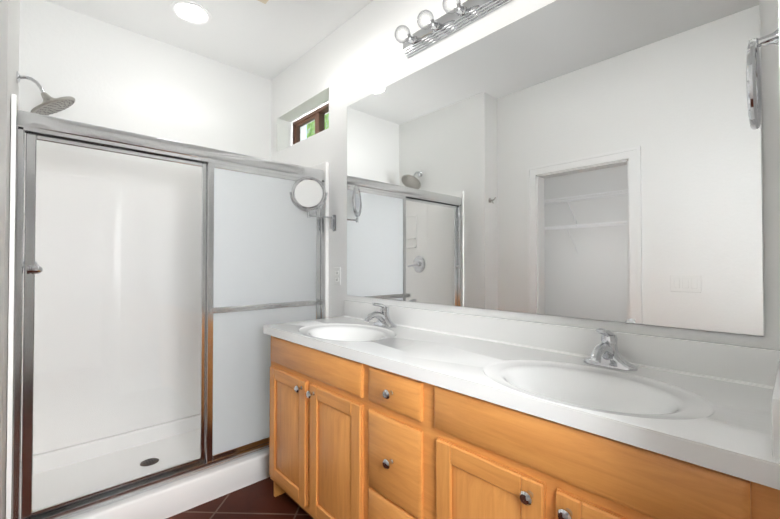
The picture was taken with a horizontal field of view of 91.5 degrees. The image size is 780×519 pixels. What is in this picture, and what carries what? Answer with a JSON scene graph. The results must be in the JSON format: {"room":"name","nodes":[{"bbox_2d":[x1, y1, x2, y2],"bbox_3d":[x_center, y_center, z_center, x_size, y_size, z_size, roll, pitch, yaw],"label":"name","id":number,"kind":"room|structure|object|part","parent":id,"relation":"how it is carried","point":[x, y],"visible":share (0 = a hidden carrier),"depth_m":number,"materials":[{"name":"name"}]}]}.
{"room":"bathroom","nodes":[
{"label":"bathroom","id":0,"kind":"room"},
{"bbox_2d":[0,0,19,518],"bbox_3d":[-1.880,-0.141,1.655,0.333,2.820,1.110,1,-1,-43],"label":"wall","id":1,"kind":"structure","parent":0,"point":[9,35],"depth_m":1.39,"materials":[{"name":"white paint"}]},
{"bbox_2d":[16,71,74,114],"bbox_3d":[-1.832,-0.862,2.030,0.233,0.206,0.218,1,-1,-43],"label":"shower head","id":2,"kind":"object","parent":1,"relation":"attached to","point":[49,105],"visible":1,"depth_m":2.01},
{"bbox_2d":[44,0,372,79],"bbox_3d":[-0.528,-1.595,0.630,3.450,0.060,4.780,1,-1,-43],"label":"ceiling","id":3,"kind":"structure","parent":0,"point":[271,39],"depth_m":2.50,"materials":[{"name":"paint"}]},
{"bbox_2d":[170,0,211,24],"bbox_3d":[-1.240,-1.537,2.371,0.230,0.009,0.230,1,-1,-43],"label":"recessed light","id":4,"kind":"object","parent":3,"relation":"in","point":[190,12],"visible":1,"depth_m":2.37,"materials":[{"name":"white"}]},
{"bbox_2d":[166,477,312,518],"bbox_3d":[-0.528,1.285,0.592,3.450,0.060,4.780,1,-1,-43],"label":"floor","id":5,"kind":"structure","parent":0,"point":[258,500],"depth_m":1.95,"materials":[{"name":"tile"}]},
{"bbox_2d":[20,414,269,518],"bbox_3d":[-1.259,1.208,2.343,1.531,0.140,0.917,1,-1,-43],"label":"shower base","id":6,"kind":"object","parent":5,"relation":"on","point":[176,497],"visible":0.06,"depth_m":2.16,"materials":[{"name":"white plastic"}]},
{"bbox_2d":[6,94,328,518],"bbox_3d":[-1.274,0.238,2.371,1.531,1.798,0.880,1,-1,-43],"label":"shower surround","id":7,"kind":"object","parent":6,"relation":"on","point":[168,295],"visible":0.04,"depth_m":2.45,"materials":[{"name":"white plastic"}]},
{"bbox_2d":[12,111,324,518],"bbox_3d":[-0.990,0.261,2.057,1.488,1.744,0.102,1,-1,-43],"label":"shower door","id":8,"kind":"structure","parent":6,"relation":"on","point":[262,250],"depth_m":2.10,"materials":[{"name":"glass"}]},
{"bbox_2d":[263,320,779,518],"bbox_3d":[0.186,0.829,1.499,0.574,0.875,1.925,1,-1,-43],"label":"bathroom vanity","id":9,"kind":"object","parent":5,"relation":"on","point":[379,411],"depth_m":1.11,"materials":[{"name":"wood"},{"name":"white cultured marble"},{"name":"chrome"}]},
{"bbox_2d":[365,303,396,327],"bbox_3d":[-0.068,0.290,1.997,0.164,0.130,0.158,1,-1,-43],"label":"faucet","id":10,"kind":"object","parent":9,"relation":"on","point":[384,321],"depth_m":2.00,"materials":[{"name":"silver metal"}]},
{"bbox_2d":[583,328,637,370],"bbox_3d":[0.671,0.279,1.196,0.164,0.130,0.158,1,-1,-43],"label":"faucet","id":11,"kind":"object","parent":9,"relation":"on","point":[605,356],"depth_m":1.20,"materials":[{"name":"silver metal"}]},
{"bbox_2d":[19,0,779,349],"bbox_3d":[0.453,-0.158,0.357,1.740,2.820,0.120,1,-1,-43],"label":"wall","id":12,"kind":"structure","parent":0,"point":[103,74],"depth_m":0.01,"materials":[{"name":"white paint"}]},
{"bbox_2d":[293,103,328,143],"bbox_3d":[-0.553,-1.034,2.991,0.060,0.280,0.760,1,-1,-43],"label":"window","id":13,"kind":"structure","parent":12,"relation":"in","point":[318,115],"depth_m":3.03,"materials":[{"name":"brown wood"}]},
{"bbox_2d":[289,176,335,230],"bbox_3d":[-0.476,-0.356,2.432,0.295,0.335,0.156,1,-1,-43],"label":"magnifying mirror","id":14,"kind":"object","parent":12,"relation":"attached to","point":[306,193],"visible":1,"depth_m":2.40,"materials":[{"name":"silver metal"}]},
{"bbox_2d":[334,267,340,284],"bbox_3d":[-0.347,0.110,2.498,0.008,0.115,0.072,1,-1,-43],"label":"outlet","id":15,"kind":"object","parent":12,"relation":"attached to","point":[337,275],"visible":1,"depth_m":2.49,"materials":[{"name":"white plastic"}]},
{"bbox_2d":[394,0,511,57],"bbox_3d":[0.456,-1.143,1.543,0.157,0.112,1.235,1,-1,-43],"label":"sconce","id":16,"kind":"object","parent":12,"relation":"attached to","point":[468,12],"depth_m":1.81,"materials":[{"name":"silver metal"}]},
{"bbox_3d":[0.063,-1.138,1.919,0.078,0.079,0.081,-1,-1,35],"label":"vanity light bulb","id":17,"kind":"part","parent":16,"relation":"part of","materials":[{"name":"white glass"}]},
{"bbox_3d":[0.168,-1.139,1.806,0.078,0.079,0.081,-1,-1,35],"label":"vanity light bulb","id":18,"kind":"part","parent":16,"relation":"part of","materials":[{"name":"white glass"}]},
{"bbox_3d":[0.274,-1.141,1.692,0.078,0.079,0.081,-1,-1,35],"label":"vanity light bulb","id":19,"kind":"part","parent":16,"relation":"part of","materials":[{"name":"white glass"}]},
{"bbox_2d":[347,0,764,336],"bbox_3d":[0.372,-0.385,1.734,0.006,1.210,1.897,1,-1,-43],"label":"mirror","id":20,"kind":"object","parent":12,"relation":"attached to","point":[600,160],"visible":0.95,"depth_m":1.39,"materials":[{"name":"silver mirror"}]},
{"bbox_2d":[343,300,779,399],"bbox_3d":[0.378,0.322,1.705,0.020,0.145,1.960,1,-1,-43],"label":"backsplash","id":21,"kind":"structure","parent":12,"relation":"attached to","point":[752,371],"depth_m":1.24,"materials":[{"name":"white stone"}]},
{"bbox_2d":[746,28,779,129],"bbox_3d":[0.838,-0.406,0.842,0.190,0.221,0.060,1,-1,-43],"label":"towel ring","id":22,"kind":"object","parent":12,"relation":"attached to","point":[753,85],"visible":1,"depth_m":0.82,"materials":[{"name":"silver metal"}]},
{"label":"outside","id":23,"kind":"structure","parent":0,"visible":0},
{"bbox_2d":[307,113,328,137],"bbox_3d":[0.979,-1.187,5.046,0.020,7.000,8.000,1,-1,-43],"label":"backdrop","id":24,"kind":"structure","parent":23,"point":[312,124],"depth_m":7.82,"materials":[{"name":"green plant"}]}
]}

